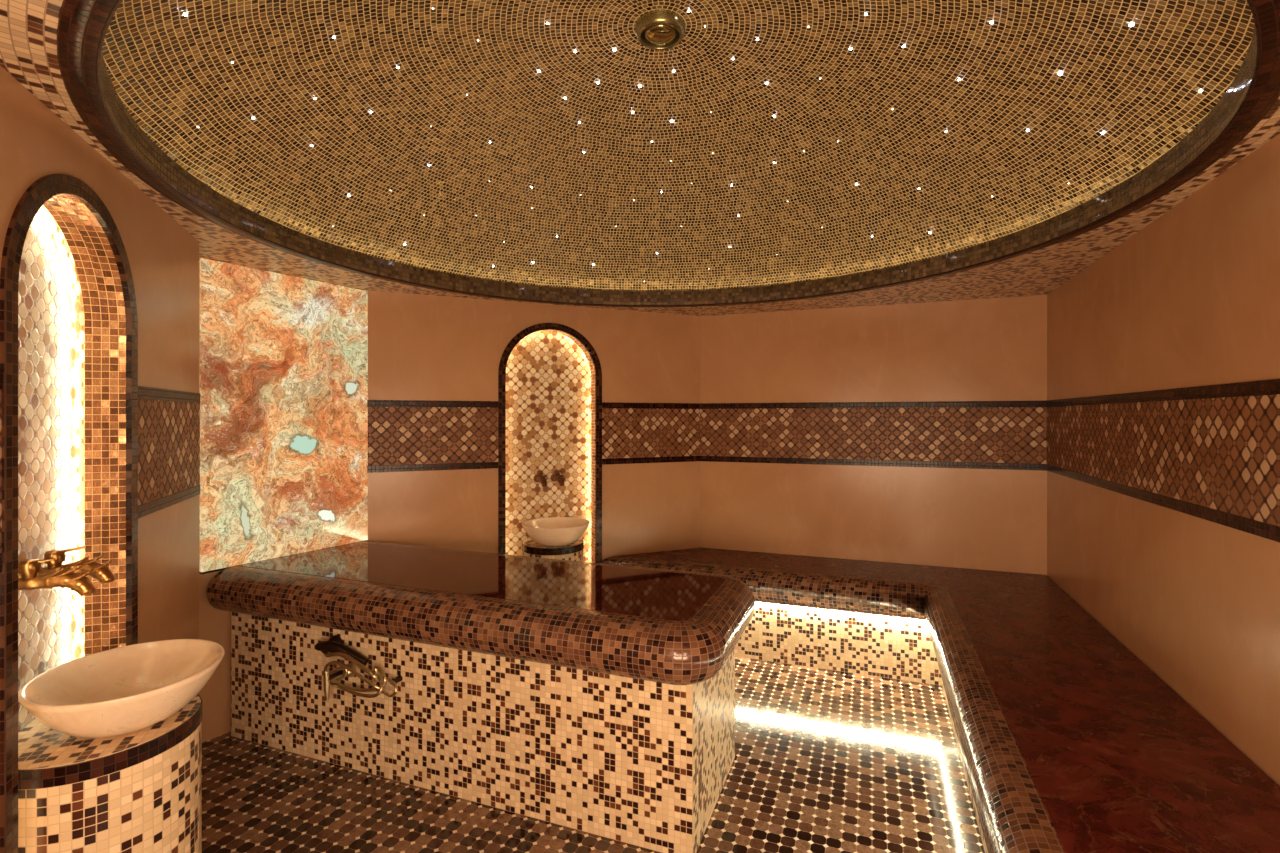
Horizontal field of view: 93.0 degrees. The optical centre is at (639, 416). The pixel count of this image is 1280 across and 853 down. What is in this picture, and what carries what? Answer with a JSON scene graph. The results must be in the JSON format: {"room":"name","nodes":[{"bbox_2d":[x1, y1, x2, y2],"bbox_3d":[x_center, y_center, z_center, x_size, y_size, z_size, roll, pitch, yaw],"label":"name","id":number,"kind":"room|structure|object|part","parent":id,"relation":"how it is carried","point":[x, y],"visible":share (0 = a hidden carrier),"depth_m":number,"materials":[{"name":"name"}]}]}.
{"room":"spa","nodes":[
{"label":"spa","id":0,"kind":"room"},
{"bbox_2d":[0,66,199,693],"bbox_3d":[-1.311,0.400,1.059,0.086,2.300,3.280,0,0,-22],"label":"wall","id":1,"kind":"structure","parent":0,"point":[163,256],"depth_m":2.10,"materials":[{"name":"beige paint"}]},
{"bbox_2d":[0,174,137,852],"bbox_3d":[-1.565,0.432,1.596,0.169,2.236,0.830,0,0,-22],"label":"arched niche","id":2,"kind":"object","parent":1,"relation":"attached to","point":[69,322],"visible":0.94,"depth_m":1.78,"materials":[{"name":"tile"}]},
{"bbox_3d":[-1.637,0.432,1.567,0.015,2.236,0.830,0,0,-22],"label":"lattice panel","id":3,"kind":"part","parent":2,"relation":"part of","materials":[{"name":"tile"}]},
{"bbox_2d":[18,557,94,595],"bbox_3d":[-1.516,0.413,1.551,0.196,0.104,0.055,0,0,-22],"label":"tap","id":4,"kind":"object","parent":2,"relation":"attached to","point":[29,569],"visible":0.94,"depth_m":1.54,"materials":[{"name":"gold metal"}]},
{"bbox_3d":[-1.546,0.387,1.539,0.042,0.050,0.042,0,0,-22],"label":"valve knob","id":5,"kind":"part","parent":4,"relation":"part of","materials":[{"name":"gold metal"}]},
{"bbox_3d":[-1.521,0.369,1.549,0.056,0.017,0.012,0,0,-22],"label":"lever","id":6,"kind":"part","parent":4,"relation":"part of","materials":[{"name":"gold metal"}]},
{"bbox_3d":[-1.513,0.431,1.552,0.191,0.068,0.044,0,0,-22],"label":"spout","id":7,"kind":"part","parent":4,"relation":"part of","materials":[{"name":"gold metal"}]},
{"bbox_2d":[18,546,114,583],"bbox_3d":[-1.561,0.413,1.665,0.196,0.104,0.061,0,0,-22],"label":"tap","id":8,"kind":"object","parent":2,"relation":"attached to","point":[102,573],"visible":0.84,"depth_m":1.66,"materials":[{"name":"gold metal"}]},
{"bbox_3d":[-1.591,0.387,1.650,0.042,0.050,0.042,0,0,-22],"label":"valve knob","id":9,"kind":"part","parent":8,"relation":"part of","materials":[{"name":"gold metal"}]},
{"bbox_3d":[-1.575,0.369,1.676,0.017,0.017,0.065,0,0,37],"label":"lever","id":10,"kind":"part","parent":8,"relation":"part of","materials":[{"name":"gold metal"}]},
{"bbox_3d":[-1.558,0.431,1.663,0.191,0.068,0.044,0,0,-22],"label":"spout","id":11,"kind":"part","parent":8,"relation":"part of","materials":[{"name":"gold metal"}]},
{"bbox_2d":[199,259,230,742],"bbox_3d":[-1.937,0.400,3.196,0.080,2.300,0.941,0,0,32],"label":"wall","id":12,"kind":"structure","parent":0,"point":[214,624],"depth_m":2.93,"materials":[{"name":"beige paint"}]},
{"bbox_2d":[199,258,367,573],"bbox_3d":[-1.841,-0.003,3.223,0.025,1.482,0.870,0,0,30],"label":"panel","id":13,"kind":"object","parent":12,"relation":"attached to","point":[284,358],"visible":0.92,"depth_m":3.15,"materials":[{"name":"multicoloured"}]},
{"bbox_2d":[365,290,699,559],"bbox_3d":[-0.619,0.400,4.084,2.308,2.300,0.085,0,0,-24],"label":"wall","id":14,"kind":"structure","parent":0,"point":[432,402],"depth_m":3.88,"materials":[{"name":"beige paint"}]},
{"bbox_2d":[498,323,601,562],"bbox_3d":[-0.620,0.432,4.122,0.830,2.236,0.169,0,0,-24],"label":"arched niche","id":15,"kind":"object","parent":14,"relation":"attached to","point":[550,374],"visible":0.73,"depth_m":4.18,"materials":[{"name":"tile"}]},
{"bbox_2d":[533,470,547,486],"bbox_3d":[-0.665,0.413,4.069,0.061,0.104,0.196,0,0,-24],"label":"tap","id":16,"kind":"object","parent":15,"relation":"attached to","point":[539,477],"visible":1,"depth_m":4.04,"materials":[{"name":"gold metal"}]},
{"bbox_3d":[-0.676,0.387,4.100,0.042,0.050,0.042,0,0,-24],"label":"valve knob","id":17,"kind":"part","parent":16,"relation":"part of","materials":[{"name":"gold metal"}]},
{"bbox_3d":[-0.661,0.431,4.068,0.044,0.068,0.191,0,0,-24],"label":"spout","id":18,"kind":"part","parent":16,"relation":"part of","materials":[{"name":"gold metal"}]},
{"bbox_2d":[551,470,564,485],"bbox_3d":[-0.551,0.413,4.121,0.061,0.104,0.196,0,0,-24],"label":"tap","id":19,"kind":"object","parent":15,"relation":"attached to","point":[556,476],"visible":1,"depth_m":4.10,"materials":[{"name":"gold metal"}]},
{"bbox_3d":[-0.567,0.387,4.150,0.042,0.050,0.042,0,0,-24],"label":"valve knob","id":20,"kind":"part","parent":19,"relation":"part of","materials":[{"name":"gold metal"}]},
{"bbox_3d":[-0.552,0.431,4.117,0.044,0.068,0.191,0,0,-24],"label":"spout","id":21,"kind":"part","parent":19,"relation":"part of","materials":[{"name":"gold metal"}]},
{"bbox_2d":[202,656,984,852],"bbox_3d":[0.200,1.550,2.050,5.600,0.001,5.900,0,0,0],"label":"floor","id":22,"kind":"structure","parent":0,"point":[825,761],"depth_m":2.48,"materials":[{"name":"tile"}]},
{"bbox_2d":[18,694,201,852],"bbox_3d":[-1.436,1.189,1.647,0.402,0.722,0.436,0,0,-22],"label":"pedestal","id":23,"kind":"object","parent":22,"relation":"on","point":[139,791],"visible":0.63,"depth_m":1.52,"materials":[{"name":"beige tile"}]},
{"bbox_2d":[18,639,224,737],"bbox_3d":[-1.398,0.758,1.663,0.430,0.139,0.448,0,0,-22],"label":"basin","id":24,"kind":"object","parent":23,"relation":"on","point":[129,688],"visible":1,"depth_m":1.66,"materials":[{"name":"beige stone"}]},
{"bbox_2d":[207,541,754,852],"bbox_3d":[-0.736,1.139,2.841,2.445,0.822,0.902,0,0,21],"label":"stone platform","id":25,"kind":"object","parent":22,"relation":"on","point":[593,698],"visible":1,"depth_m":2.45,"materials":[{"name":"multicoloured tile"}]},
{"bbox_2d":[315,635,402,699],"bbox_3d":[-1.198,1.095,2.592,0.455,0.247,0.106,0,0,21],"label":"tap","id":26,"kind":"object","parent":25,"relation":"attached to","point":[334,645],"visible":1,"depth_m":2.60,"materials":[{"name":"brown metal"}]},
{"bbox_2d":[343,663,356,676],"bbox_3d":[-1.277,1.115,2.659,0.060,0.060,0.037,0,0,21],"label":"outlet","id":27,"kind":"object","parent":26,"relation":"attached to","point":[346,673],"depth_m":2.65,"materials":[{"name":"gold metal"}]},
{"bbox_3d":[-1.246,1.056,2.587,0.340,0.111,0.047,0,0,25],"label":"lever arm","id":28,"kind":"part","parent":26,"relation":"part of","materials":[{"name":"gold metal"}]},
{"bbox_2d":[522,538,582,561],"bbox_3d":[-0.570,1.189,4.011,0.404,0.722,0.366,0,0,-24],"label":"pedestal","id":29,"kind":"object","parent":22,"relation":"on","point":[530,548],"visible":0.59,"depth_m":3.88,"materials":[{"name":"beige tile"}]},
{"bbox_2d":[522,517,589,545],"bbox_3d":[-0.547,0.758,3.960,0.444,0.139,0.426,0,0,-24],"label":"basin","id":30,"kind":"object","parent":29,"relation":"on","point":[549,531],"visible":1,"depth_m":3.85,"materials":[{"name":"white ceramic"}]},
{"bbox_2d":[601,547,1279,852],"bbox_3d":[0.575,1.261,2.599,2.783,0.578,3.488,0,0,21],"label":"stone bench","id":31,"kind":"object","parent":22,"relation":"on","point":[1067,741],"visible":0.87,"depth_m":2.14,"materials":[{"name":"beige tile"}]},
{"bbox_2d":[0,0,1279,315],"bbox_3d":[0.080,-1.143,2.400,8.400,0.803,8.400,0,0,0],"label":"ceiling","id":32,"kind":"structure","parent":0,"point":[137,80],"depth_m":2.54,"materials":[{"name":"tile"}]},
{"bbox_2d":[635,10,685,49],"bbox_3d":[0.080,-1.522,2.400,0.200,0.055,0.200,0,0,0],"label":"dome lamp","id":33,"kind":"object","parent":32,"relation":"attached to","point":[656,29],"visible":1,"depth_m":2.36,"materials":[{"name":"gold metal"}]},
{"bbox_2d":[700,295,1046,574],"bbox_3d":[1.490,0.400,4.166,2.204,2.300,0.085,0,0,21],"label":"wall","id":34,"kind":"structure","parent":0,"point":[910,433],"depth_m":4.08,"materials":[{"name":"beige paint"}]},
{"bbox_2d":[1046,133,1279,785],"bbox_3d":[1.742,0.400,1.630,0.086,2.300,4.482,0,0,21],"label":"wall","id":35,"kind":"structure","parent":0,"point":[1163,401],"depth_m":2.09,"materials":[{"name":"beige paint"}]}
]}

